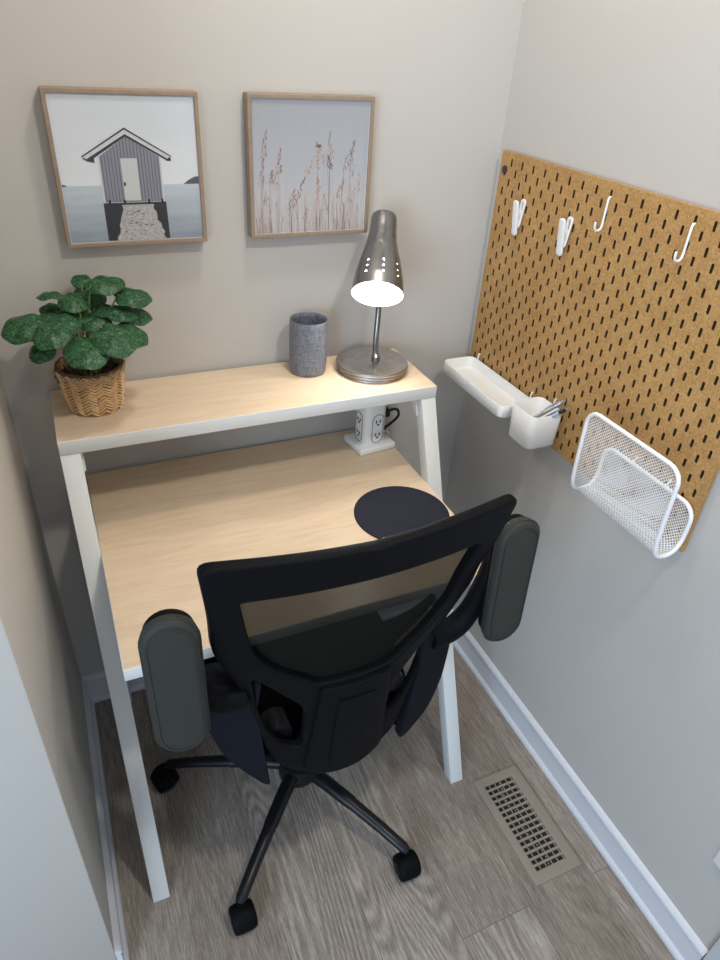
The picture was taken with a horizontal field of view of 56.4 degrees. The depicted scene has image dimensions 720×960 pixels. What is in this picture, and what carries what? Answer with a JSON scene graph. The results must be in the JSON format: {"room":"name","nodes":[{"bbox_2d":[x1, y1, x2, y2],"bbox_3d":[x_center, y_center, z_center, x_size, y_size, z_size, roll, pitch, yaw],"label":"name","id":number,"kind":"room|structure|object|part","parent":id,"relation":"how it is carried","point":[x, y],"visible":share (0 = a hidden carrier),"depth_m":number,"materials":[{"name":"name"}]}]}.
{"room":"home office","nodes":[
{"label":"home office","id":0,"kind":"room"},
{"bbox_2d":[0,373,116,959],"bbox_3d":[-1.451,-0.041,0.669,1.889,2.420,0.840,-11,37,-21],"label":"wall","id":1,"kind":"structure","parent":0,"point":[54,904],"depth_m":1.12,"materials":[{"name":"grey paint"}]},
{"bbox_2d":[81,678,129,959],"bbox_3d":[-0.622,0.777,1.618,0.018,0.100,0.720,-11,37,-21],"label":"baseboard","id":2,"kind":"structure","parent":1,"relation":"attached to","point":[110,866],"depth_m":1.54,"materials":[{"name":"white paint"}]},
{"bbox_2d":[0,0,523,676],"bbox_3d":[-0.170,-0.516,1.504,1.231,2.420,0.120,-11,37,-21],"label":"wall","id":3,"kind":"structure","parent":0,"point":[438,73],"depth_m":1.38,"materials":[{"name":"grey paint"}]},
{"bbox_2d":[81,671,144,702],"bbox_3d":[-0.264,0.491,2.078,1.111,0.100,0.018,-11,37,-21],"label":"baseboard","id":4,"kind":"structure","parent":3,"relation":"attached to","point":[97,684],"depth_m":1.90,"materials":[{"name":"white paint"}]},
{"bbox_2d":[38,86,206,248],"bbox_3d":[-0.421,-0.568,1.230,0.260,0.260,0.029,-11,37,-21],"label":"framed picture","id":5,"kind":"object","parent":3,"relation":"attached to","point":[127,162],"visible":1,"depth_m":1.21,"materials":[{"name":"white paper"}]},
{"bbox_2d":[243,92,374,238],"bbox_3d":[-0.101,-0.632,1.358,0.260,0.260,0.029,-11,37,-21],"label":"framed picture","id":6,"kind":"object","parent":3,"relation":"attached to","point":[308,156],"visible":1,"depth_m":1.34,"materials":[{"name":"grey paper"}]},
{"bbox_2d":[94,646,674,959],"bbox_3d":[-0.500,1.474,0.732,3.120,0.050,3.120,-11,37,-21],"label":"floor","id":7,"kind":"structure","parent":0,"point":[326,886],"depth_m":1.58,"materials":[{"name":"grey wood"}]},
{"bbox_2d":[50,348,481,902],"bbox_3d":[-0.185,0.304,1.583,0.799,0.972,0.603,-11,37,-21],"label":"desk","id":8,"kind":"object","parent":7,"relation":"on","point":[144,533],"depth_m":1.43,"materials":[{"name":"white"}]},
{"bbox_2d":[1,274,152,416],"bbox_3d":[-0.514,-0.239,1.256,0.229,0.256,0.201,5,34,1],"label":"potted plant","id":9,"kind":"object","parent":8,"relation":"on","point":[89,374],"visible":1,"depth_m":1.23,"materials":[{"name":"plant"}]},
{"bbox_2d":[52,356,125,416],"bbox_3d":[-0.527,-0.189,1.325,0.134,0.096,0.134,-11,37,-21],"label":"basket","id":10,"kind":"object","parent":8,"relation":"on","point":[99,392],"depth_m":1.29,"materials":[{"name":"wicker"}]},
{"bbox_3d":[-0.652,0.327,1.718,0.036,0.730,0.031,-11,37,-21],"label":"leg","id":11,"kind":"part","parent":8,"relation":"part of","materials":[{"name":"white metal"}]},
{"bbox_3d":[-0.498,0.434,1.385,0.036,0.942,0.416,-11,37,-21],"label":"leg","id":12,"kind":"part","parent":8,"relation":"part of","materials":[{"name":"white metal"}]},
{"bbox_2d":[50,386,436,455],"bbox_3d":[-0.235,-0.187,1.462,0.798,0.028,0.221,-11,37,-21],"label":"shelf","id":13,"kind":"object","parent":8,"relation":"attached to","point":[147,413],"depth_m":1.38,"materials":[{"name":"white wood"}]},
{"bbox_2d":[289,312,327,376],"bbox_3d":[-0.116,-0.303,1.508,0.086,0.125,0.086,-11,37,-21],"label":"cup","id":14,"kind":"object","parent":8,"relation":"on","point":[308,331],"visible":1,"depth_m":1.48,"materials":[{"name":"grey fabric"}]},
{"bbox_3d":[-0.003,-0.133,1.659,0.002,0.081,0.033,-15,38,-26],"label":"outlet panel","id":15,"kind":"part","parent":8,"relation":"part of","materials":[{"name":"grey plastic"}]},
{"bbox_2d":[335,210,407,383],"bbox_3d":[0.036,-0.371,1.487,0.183,0.419,0.223,-11,37,-21],"label":"desk lamp","id":16,"kind":"object","parent":8,"relation":"on","point":[379,267],"visible":1,"depth_m":1.43,"materials":[{"name":"silver metal"}]},
{"bbox_3d":[0.041,-0.397,1.493,0.023,0.273,0.035,-6,35,-14],"label":"stem","id":17,"kind":"part","parent":16,"relation":"part of","materials":[{"name":"silver metal"}]},
{"bbox_3d":[0.035,-0.457,1.403,0.108,0.183,0.184,1,34,-5],"label":"lamp shade","id":18,"kind":"part","parent":16,"relation":"part of","materials":[{"name":"silver metal"}]},
{"bbox_3d":[0.046,-0.448,1.400,0.060,0.090,0.090,14,35,15],"label":"bulb","id":19,"kind":"part","parent":16,"relation":"part of","materials":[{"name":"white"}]},
{"bbox_3d":[0.036,-0.155,1.669,0.140,0.146,0.105,-25,43,-35],"label":"power strip","id":20,"kind":"part","parent":8,"relation":"part of","materials":[{"name":"white plastic"}]},
{"bbox_3d":[0.043,-0.126,1.654,0.033,0.081,0.002,-15,38,-26],"label":"outlet panel","id":21,"kind":"part","parent":8,"relation":"part of","materials":[{"name":"grey plastic"}]},
{"bbox_2d":[354,486,449,538],"bbox_3d":[0.091,0.073,1.465,0.210,0.003,0.210,-11,37,-21],"label":"mouse pad","id":22,"kind":"object","parent":8,"relation":"on","point":[382,512],"visible":0.68,"depth_m":1.47,"materials":[{"name":"fabric"}]},
{"bbox_3d":[0.199,0.296,1.661,0.036,0.942,0.416,-11,37,-21],"label":"leg","id":23,"kind":"part","parent":8,"relation":"part of","materials":[{"name":"white metal"}]},
{"bbox_2d":[138,494,539,935],"bbox_3d":[-0.132,0.340,1.454,0.736,1.063,0.703,-11,37,-21],"label":"office chair","id":24,"kind":"object","parent":7,"relation":"on","point":[304,678],"visible":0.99,"depth_m":1.08,"materials":[{"name":"black plastic"}]},
{"bbox_3d":[-0.264,0.297,0.967,0.081,0.266,0.042,-11,37,-21],"label":"armrest","id":25,"kind":"part","parent":24,"relation":"part of","materials":[{"name":"grey plastic"}]},
{"bbox_3d":[-0.339,0.706,1.678,0.299,0.055,0.037,3,34,-2],"label":"leg","id":26,"kind":"part","parent":24,"relation":"part of","materials":[{"name":"black plastic"}]},
{"bbox_3d":[-0.228,0.436,1.202,0.139,0.311,0.034,12,35,12],"label":"plate","id":27,"kind":"part","parent":24,"relation":"part of","materials":[{"name":"black plastic"}]},
{"bbox_3d":[-0.211,0.810,1.537,0.037,0.055,0.299,13,35,13],"label":"leg","id":28,"kind":"part","parent":24,"relation":"part of","materials":[{"name":"black plastic"}]},
{"bbox_3d":[-0.155,0.452,1.235,0.052,0.052,0.042,-11,37,-21],"label":"tension knob","id":29,"kind":"part","parent":24,"relation":"part of","materials":[{"name":"black plastic"}]},
{"bbox_3d":[-0.152,0.388,1.511,0.446,0.098,0.435,-11,37,-21],"label":"seat","id":30,"kind":"part","parent":24,"relation":"part of","materials":[{"name":"black plastic"}]},
{"bbox_3d":[-0.002,0.217,1.047,0.398,0.249,0.050,-11,37,-21],"label":"panel","id":31,"kind":"part","parent":24,"relation":"part of","materials":[{"name":"black fabric"}]},
{"bbox_3d":[-0.013,0.306,1.119,0.482,0.619,0.118,-11,37,-21],"label":"frame","id":32,"kind":"part","parent":24,"relation":"part of","materials":[{"name":"black plastic"}]},
{"bbox_3d":[-0.008,0.782,1.599,0.299,0.055,0.037,25,39,28],"label":"leg","id":33,"kind":"part","parent":24,"relation":"part of","materials":[{"name":"black plastic"}]},
{"bbox_3d":[0.057,0.377,1.296,0.044,0.044,0.042,-11,37,-21],"label":"tension knob","id":34,"kind":"part","parent":24,"relation":"part of","materials":[{"name":"black plastic"}]},
{"bbox_3d":[0.129,0.383,1.317,0.104,0.311,0.040,-21,41,-32],"label":"plate","id":35,"kind":"part","parent":24,"relation":"part of","materials":[{"name":"black plastic"}]},
{"bbox_3d":[0.258,0.177,1.163,0.081,0.266,0.039,-11,37,-21],"label":"armrest","id":36,"kind":"part","parent":24,"relation":"part of","materials":[{"name":"grey plastic"}]},
{"bbox_2d":[473,765,580,886],"bbox_3d":[0.414,0.860,1.688,0.134,0.006,0.280,-11,37,-21],"label":"floor vent","id":37,"kind":"object","parent":7,"relation":"in","point":[539,845],"visible":1,"depth_m":1.68,"materials":[{"name":"brown metal"}]},
{"bbox_2d":[445,0,719,950],"bbox_3d":[0.965,0.211,0.543,0.120,2.420,3.000,-11,37,-21],"label":"wall","id":38,"kind":"structure","parent":0,"point":[614,650],"depth_m":1.38,"materials":[{"name":"grey paint"}]},
{"bbox_2d":[451,609,708,959],"bbox_3d":[0.469,0.700,1.844,0.018,0.100,1.180,-11,37,-21],"label":"baseboard","id":39,"kind":"structure","parent":38,"relation":"attached to","point":[682,942],"depth_m":1.66,"materials":[{"name":"white paint"}]},
{"bbox_2d":[470,150,719,551],"bbox_3d":[0.459,-0.301,1.366,0.018,0.560,0.760,-11,37,-21],"label":"pegboard","id":40,"kind":"object","parent":38,"relation":"attached to","point":[623,331],"visible":0.89,"depth_m":1.29,"materials":[{"name":"brown wood"}]},
{"bbox_2d":[443,353,532,417],"bbox_3d":[0.309,-0.237,1.632,0.101,0.046,0.272,-11,37,-21],"label":"tray","id":41,"kind":"object","parent":40,"relation":"hanging from","point":[481,382],"visible":0.82,"depth_m":1.65,"materials":[{"name":"white plastic"}]},
{"bbox_2d":[511,199,525,235],"bbox_3d":[0.344,-0.575,1.471,0.024,0.076,0.017,-11,37,-21],"label":"clip","id":42,"kind":"object","parent":40,"relation":"attached to","point":[517,214],"visible":1,"depth_m":1.47,"materials":[{"name":"white plastic"}]},
{"bbox_2d":[509,397,561,448],"bbox_3d":[0.391,-0.133,1.490,0.093,0.097,0.087,-11,37,-21],"label":"pen cup","id":43,"kind":"object","parent":40,"relation":"hanging from","point":[530,432],"visible":0.9,"depth_m":1.47,"materials":[{"name":"white plastic"}]},
{"bbox_2d":[533,399,565,417],"bbox_3d":[0.394,-0.142,1.477,0.099,0.109,0.010,20,37,22],"label":"pen","id":44,"kind":"object","parent":43,"relation":"in","point":[553,406],"visible":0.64,"depth_m":1.45,"materials":[{"name":"silver metal"}]},
{"bbox_2d":[545,410,562,417],"bbox_3d":[0.390,-0.126,1.468,0.093,0.092,0.008,21,38,24],"label":"pen","id":45,"kind":"object","parent":43,"relation":"in","point":[555,413],"visible":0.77,"depth_m":1.43,"materials":[{"name":"silver"}]},
{"bbox_2d":[557,407,570,414],"bbox_3d":[0.405,-0.133,1.475,0.102,0.098,0.009,26,40,29],"label":"pen","id":46,"kind":"object","parent":43,"relation":"in","point":[568,408],"visible":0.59,"depth_m":1.43,"materials":[{"name":"black plastic"}]},
{"bbox_2d":[556,216,573,255],"bbox_3d":[0.409,-0.490,1.351,0.024,0.076,0.017,-11,37,-21],"label":"clip","id":47,"kind":"object","parent":40,"relation":"attached to","point":[563,231],"visible":1,"depth_m":1.35,"materials":[{"name":"white plastic"}]},
{"bbox_2d":[593,196,611,231],"bbox_3d":[0.451,-0.495,1.250,0.026,0.064,0.005,-11,37,-21],"label":"hook","id":48,"kind":"object","parent":40,"relation":"attached to","point":[609,197],"visible":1,"depth_m":1.25,"materials":[{"name":"white plastic"}]},
{"bbox_2d":[571,412,693,558],"bbox_3d":[0.514,-0.002,1.254,0.086,0.198,0.238,-11,37,-21],"label":"holder","id":49,"kind":"object","parent":40,"relation":"hanging from","point":[674,494],"visible":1,"depth_m":1.23,"materials":[{"name":"white metal"}]},
{"bbox_2d":[673,222,695,262],"bbox_3d":[0.532,-0.389,1.101,0.026,0.064,0.005,-11,37,-21],"label":"hook","id":50,"kind":"object","parent":40,"relation":"attached to","point":[693,224],"visible":1,"depth_m":1.10,"materials":[{"name":"white plastic"}]},
{"bbox_2d":[702,938,719,959],"bbox_3d":[0.781,0.208,0.815,0.018,2.100,0.077,-11,37,-21],"label":"trim","id":51,"kind":"structure","parent":38,"relation":"attached to","point":[714,953],"depth_m":1.34,"materials":[{"name":"white paint"}]},
{"bbox_2d":[713,850,719,868],"bbox_3d":[0.711,0.718,1.260,0.007,0.115,0.070,-11,37,-21],"label":"wall outlet","id":52,"kind":"object","parent":38,"relation":"attached to","point":[716,859],"visible":1,"depth_m":1.30,"materials":[{"name":"white plastic"}]}
]}

